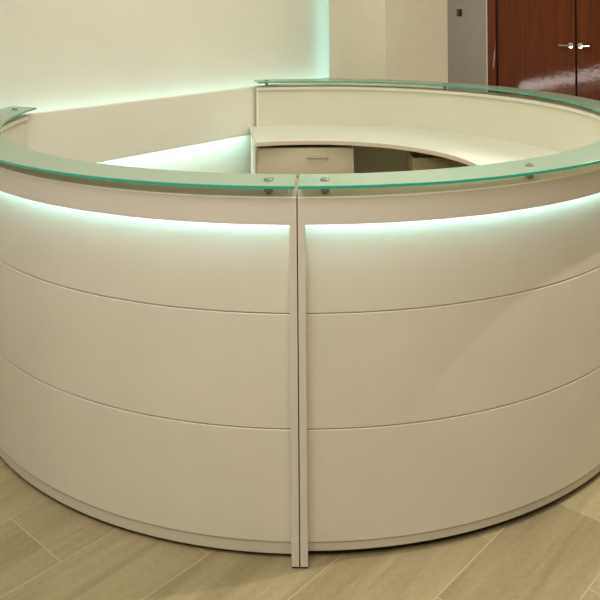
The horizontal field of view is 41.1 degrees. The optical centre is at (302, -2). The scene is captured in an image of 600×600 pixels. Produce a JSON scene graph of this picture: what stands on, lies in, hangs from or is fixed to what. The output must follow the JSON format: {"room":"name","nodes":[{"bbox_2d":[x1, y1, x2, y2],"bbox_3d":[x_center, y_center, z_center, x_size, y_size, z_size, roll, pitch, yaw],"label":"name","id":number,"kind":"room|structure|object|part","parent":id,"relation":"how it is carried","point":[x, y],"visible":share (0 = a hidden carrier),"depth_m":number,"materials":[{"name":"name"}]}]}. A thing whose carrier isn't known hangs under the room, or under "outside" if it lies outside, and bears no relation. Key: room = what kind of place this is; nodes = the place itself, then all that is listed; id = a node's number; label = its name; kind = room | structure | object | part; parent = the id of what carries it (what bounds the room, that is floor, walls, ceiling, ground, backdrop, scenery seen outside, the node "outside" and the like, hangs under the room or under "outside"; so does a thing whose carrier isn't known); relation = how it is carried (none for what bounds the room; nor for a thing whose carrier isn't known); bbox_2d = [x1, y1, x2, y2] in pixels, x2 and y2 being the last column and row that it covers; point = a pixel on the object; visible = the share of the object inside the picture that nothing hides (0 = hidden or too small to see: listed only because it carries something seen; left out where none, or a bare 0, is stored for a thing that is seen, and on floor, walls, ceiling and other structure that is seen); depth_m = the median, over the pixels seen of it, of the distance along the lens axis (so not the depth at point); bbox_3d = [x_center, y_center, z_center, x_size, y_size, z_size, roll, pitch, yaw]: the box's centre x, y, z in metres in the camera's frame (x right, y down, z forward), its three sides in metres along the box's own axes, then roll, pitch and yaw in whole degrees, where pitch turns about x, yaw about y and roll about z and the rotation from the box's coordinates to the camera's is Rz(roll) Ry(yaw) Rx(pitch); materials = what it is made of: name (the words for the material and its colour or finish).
{"room":"reception area","nodes":[
{"label":"reception area","id":0,"kind":"room"},
{"bbox_2d":[0,0,328,173],"bbox_3d":[-2.367,0.188,3.142,0.175,2.900,8.701,0,0,42],"label":"wall","id":1,"kind":"structure","parent":0,"point":[55,54],"depth_m":4.70,"materials":[{"name":"white paint"}]},
{"bbox_2d":[16,77,328,162],"bbox_3d":[-2.251,0.729,3.042,0.125,0.300,8.701,0,0,42],"label":"wall panel","id":2,"kind":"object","parent":1,"relation":"attached to","point":[105,132],"depth_m":4.46,"materials":[{"name":"white paint"}]},
{"bbox_2d":[0,456,599,599],"bbox_3d":[1.072,1.662,2.708,10.350,0.100,12.942,0,0,42],"label":"floor","id":3,"kind":"structure","parent":0,"point":[50,549],"depth_m":2.29,"materials":[{"name":"stone"}]},
{"bbox_2d":[0,106,299,567],"bbox_3d":[-0.899,1.077,2.986,0.605,1.099,2.266,0,0,-40],"label":"reception desk","id":4,"kind":"object","parent":3,"relation":"on","point":[149,328],"depth_m":2.39,"materials":[{"name":"white laminate"}]},
{"bbox_3d":[-0.888,0.753,2.951,0.456,0.326,2.087,0,0,-41],"label":"panel","id":5,"kind":"part","parent":4,"relation":"part of","materials":[{"name":"white laminate"}]},
{"bbox_3d":[-0.885,1.084,2.951,0.456,0.332,2.087,0,0,-41],"label":"panel","id":6,"kind":"part","parent":4,"relation":"part of","materials":[{"name":"beige paint"}]},
{"bbox_3d":[-0.883,1.415,2.951,0.456,0.325,2.087,0,0,-41],"label":"panel","id":7,"kind":"part","parent":4,"relation":"part of","materials":[{"name":"beige paint"}]},
{"bbox_3d":[-0.904,0.538,2.986,0.605,0.009,2.266,0,0,-40],"label":"glass","id":8,"kind":"part","parent":4,"relation":"part of","materials":[{"name":"teal"}]},
{"bbox_3d":[-0.867,0.610,2.941,0.550,0.080,2.121,0,0,-41],"label":"rail","id":9,"kind":"part","parent":4,"relation":"part of","materials":[{"name":"beige laminate"}]},
{"bbox_3d":[-0.024,1.058,2.294,0.022,0.948,0.044,0,0,0],"label":"post","id":10,"kind":"part","parent":4,"relation":"part of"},
{"bbox_2d":[256,145,353,189],"bbox_3d":[0.017,1.240,4.790,0.558,0.760,0.432,0,0,0],"label":"drawer pedestal","id":11,"kind":"object","parent":3,"relation":"on","point":[279,159],"visible":0.23,"depth_m":4.60,"materials":[{"name":"beige metal"}]},
{"bbox_3d":[0.013,1.158,4.610,0.552,0.253,0.018,0,0,0],"label":"drawer","id":12,"kind":"part","parent":11,"relation":"part of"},
{"bbox_3d":[0.011,0.944,4.610,0.552,0.168,0.018,0,0,0],"label":"drawer","id":13,"kind":"part","parent":11,"relation":"part of","materials":[{"name":"beige wood"}]},
{"bbox_3d":[0.085,0.911,4.587,0.125,0.010,0.027,0,0,0],"label":"handle","id":14,"kind":"part","parent":11,"relation":"part of","materials":[{"name":"silver metal"}]},
{"bbox_2d":[249,125,560,173],"bbox_3d":[0.689,1.211,4.049,1.318,0.808,2.747,0,0,-25],"label":"countertop","id":15,"kind":"structure","parent":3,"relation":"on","point":[468,149],"depth_m":4.56,"materials":[{"name":"beige"}]},
{"bbox_3d":[-0.294,1.231,4.773,0.010,0.783,0.446,0,0,-6],"label":"panel","id":16,"kind":"part","parent":15,"relation":"part of","materials":[{"name":"beige laminate"}]},
{"bbox_2d":[254,79,599,172],"bbox_3d":[0.713,1.065,4.730,2.230,1.099,0.600,0,0,35],"label":"reception desk","id":17,"kind":"object","parent":3,"relation":"on","point":[558,126],"depth_m":4.96,"materials":[{"name":"beige"}]},
{"bbox_3d":[0.732,0.598,4.709,2.130,0.080,0.556,0,0,35],"label":"rail","id":18,"kind":"part","parent":17,"relation":"part of","materials":[{"name":"beige"}]},
{"bbox_3d":[0.709,0.525,4.730,2.230,0.009,0.600,0,0,35],"label":"glass","id":19,"kind":"part","parent":17,"relation":"part of","materials":[{"name":"teal"}]},
{"bbox_2d":[406,151,467,170],"bbox_3d":[0.809,1.243,4.505,0.408,0.742,0.321,0,0,0],"label":"base cabinet","id":20,"kind":"object","parent":3,"relation":"on","point":[428,162],"visible":0.02,"depth_m":4.37,"materials":[{"name":"beige"}]},
{"bbox_3d":[0.706,1.221,4.374,0.204,0.697,0.018,0,0,0],"label":"door","id":21,"kind":"part","parent":20,"relation":"part of","materials":[{"name":"beige"}]},
{"bbox_3d":[0.910,1.220,4.374,0.200,0.697,0.018,0,0,0],"label":"door","id":22,"kind":"part","parent":20,"relation":"part of","materials":[{"name":"beige"}]},
{"bbox_2d":[298,104,599,568],"bbox_3d":[0.908,1.063,2.946,0.619,1.099,2.268,0,0,42],"label":"reception desk","id":23,"kind":"object","parent":3,"relation":"on","point":[449,318],"depth_m":2.36,"materials":[{"name":"white laminate"}]},
{"bbox_3d":[0.000,1.057,2.294,0.021,0.948,0.044,0,0,0],"label":"post","id":24,"kind":"part","parent":23,"relation":"part of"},
{"bbox_3d":[0.901,0.597,2.948,0.576,0.080,2.231,0,0,42],"label":"rail","id":25,"kind":"part","parent":23,"relation":"part of","materials":[{"name":"beige"}]},
{"bbox_3d":[0.904,0.524,2.946,0.619,0.009,2.268,0,0,42],"label":"glass","id":26,"kind":"part","parent":23,"relation":"part of","materials":[{"name":"teal"}]},
{"bbox_3d":[0.907,0.739,2.943,0.487,0.326,2.148,0,0,42],"label":"panel","id":27,"kind":"part","parent":23,"relation":"part of","materials":[{"name":"white laminate"}]},
{"bbox_3d":[0.910,1.070,2.943,0.487,0.332,2.148,0,0,42],"label":"panel","id":28,"kind":"part","parent":23,"relation":"part of","materials":[{"name":"beige paint"}]},
{"bbox_3d":[0.912,1.401,2.943,0.487,0.325,2.148,0,0,42],"label":"panel","id":29,"kind":"part","parent":23,"relation":"part of","materials":[{"name":"beige paint"}]},
{"bbox_2d":[329,0,447,88],"bbox_3d":[0.627,0.165,5.774,0.488,2.900,0.783,0,0,42],"label":"wall pier","id":30,"kind":"object","parent":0,"point":[369,39],"visible":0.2,"depth_m":5.53,"materials":[{"name":"beige paint"}]},
{"bbox_2d":[447,0,486,91],"bbox_3d":[1.946,0.155,10.421,1.016,2.900,0.032,0,0,42],"label":"wall","id":31,"kind":"structure","parent":0,"point":[467,63],"depth_m":10.25,"materials":[{"name":"beige paint"}]},
{"bbox_2d":[457,9,461,15],"bbox_3d":[2.021,0.182,10.322,0.080,0.095,0.016,0,0,42],"label":"wall switch","id":32,"kind":"object","parent":31,"relation":"attached to","point":[459,11],"visible":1,"depth_m":10.31,"materials":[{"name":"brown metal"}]},
{"bbox_3d":[5.357,0.129,7.459,7.556,2.900,6.821,0,0,0],"label":"wall","id":33,"kind":"structure","parent":0,"visible":0},
{"bbox_2d":[486,0,487,91],"bbox_3d":[2.329,0.152,10.071,0.022,2.900,0.040,0,0,42],"label":"trim","id":34,"kind":"structure","parent":33,"relation":"attached to","point":[486,0],"depth_m":10.06,"materials":[{"name":"beige"}]},
{"bbox_2d":[487,0,497,92],"bbox_3d":[3.182,0.415,9.295,2.282,2.360,0.055,0,0,42],"label":"trim","id":35,"kind":"structure","parent":33,"relation":"attached to","point":[491,4],"depth_m":9.99,"materials":[{"name":"brown wood"}]},
{"bbox_2d":[498,0,575,102],"bbox_3d":[2.785,0.473,9.607,0.987,2.236,0.091,0,0,42],"label":"door","id":36,"kind":"structure","parent":33,"relation":"in","point":[537,38],"depth_m":9.60,"materials":[{"name":"brown wood"}]},
{"bbox_2d":[497,0,577,95],"bbox_3d":[3.196,0.470,9.310,2.052,2.250,0.015,0,0,42],"label":"trim","id":37,"kind":"structure","parent":33,"relation":"attached to","point":[497,0],"depth_m":9.64,"materials":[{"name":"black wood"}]},
{"bbox_2d":[577,0,599,100],"bbox_3d":[3.535,0.467,8.932,0.987,2.236,0.091,0,0,42],"label":"door","id":38,"kind":"structure","parent":33,"relation":"in","point":[588,11],"depth_m":9.19,"materials":[{"name":"brown wood"}]}
]}

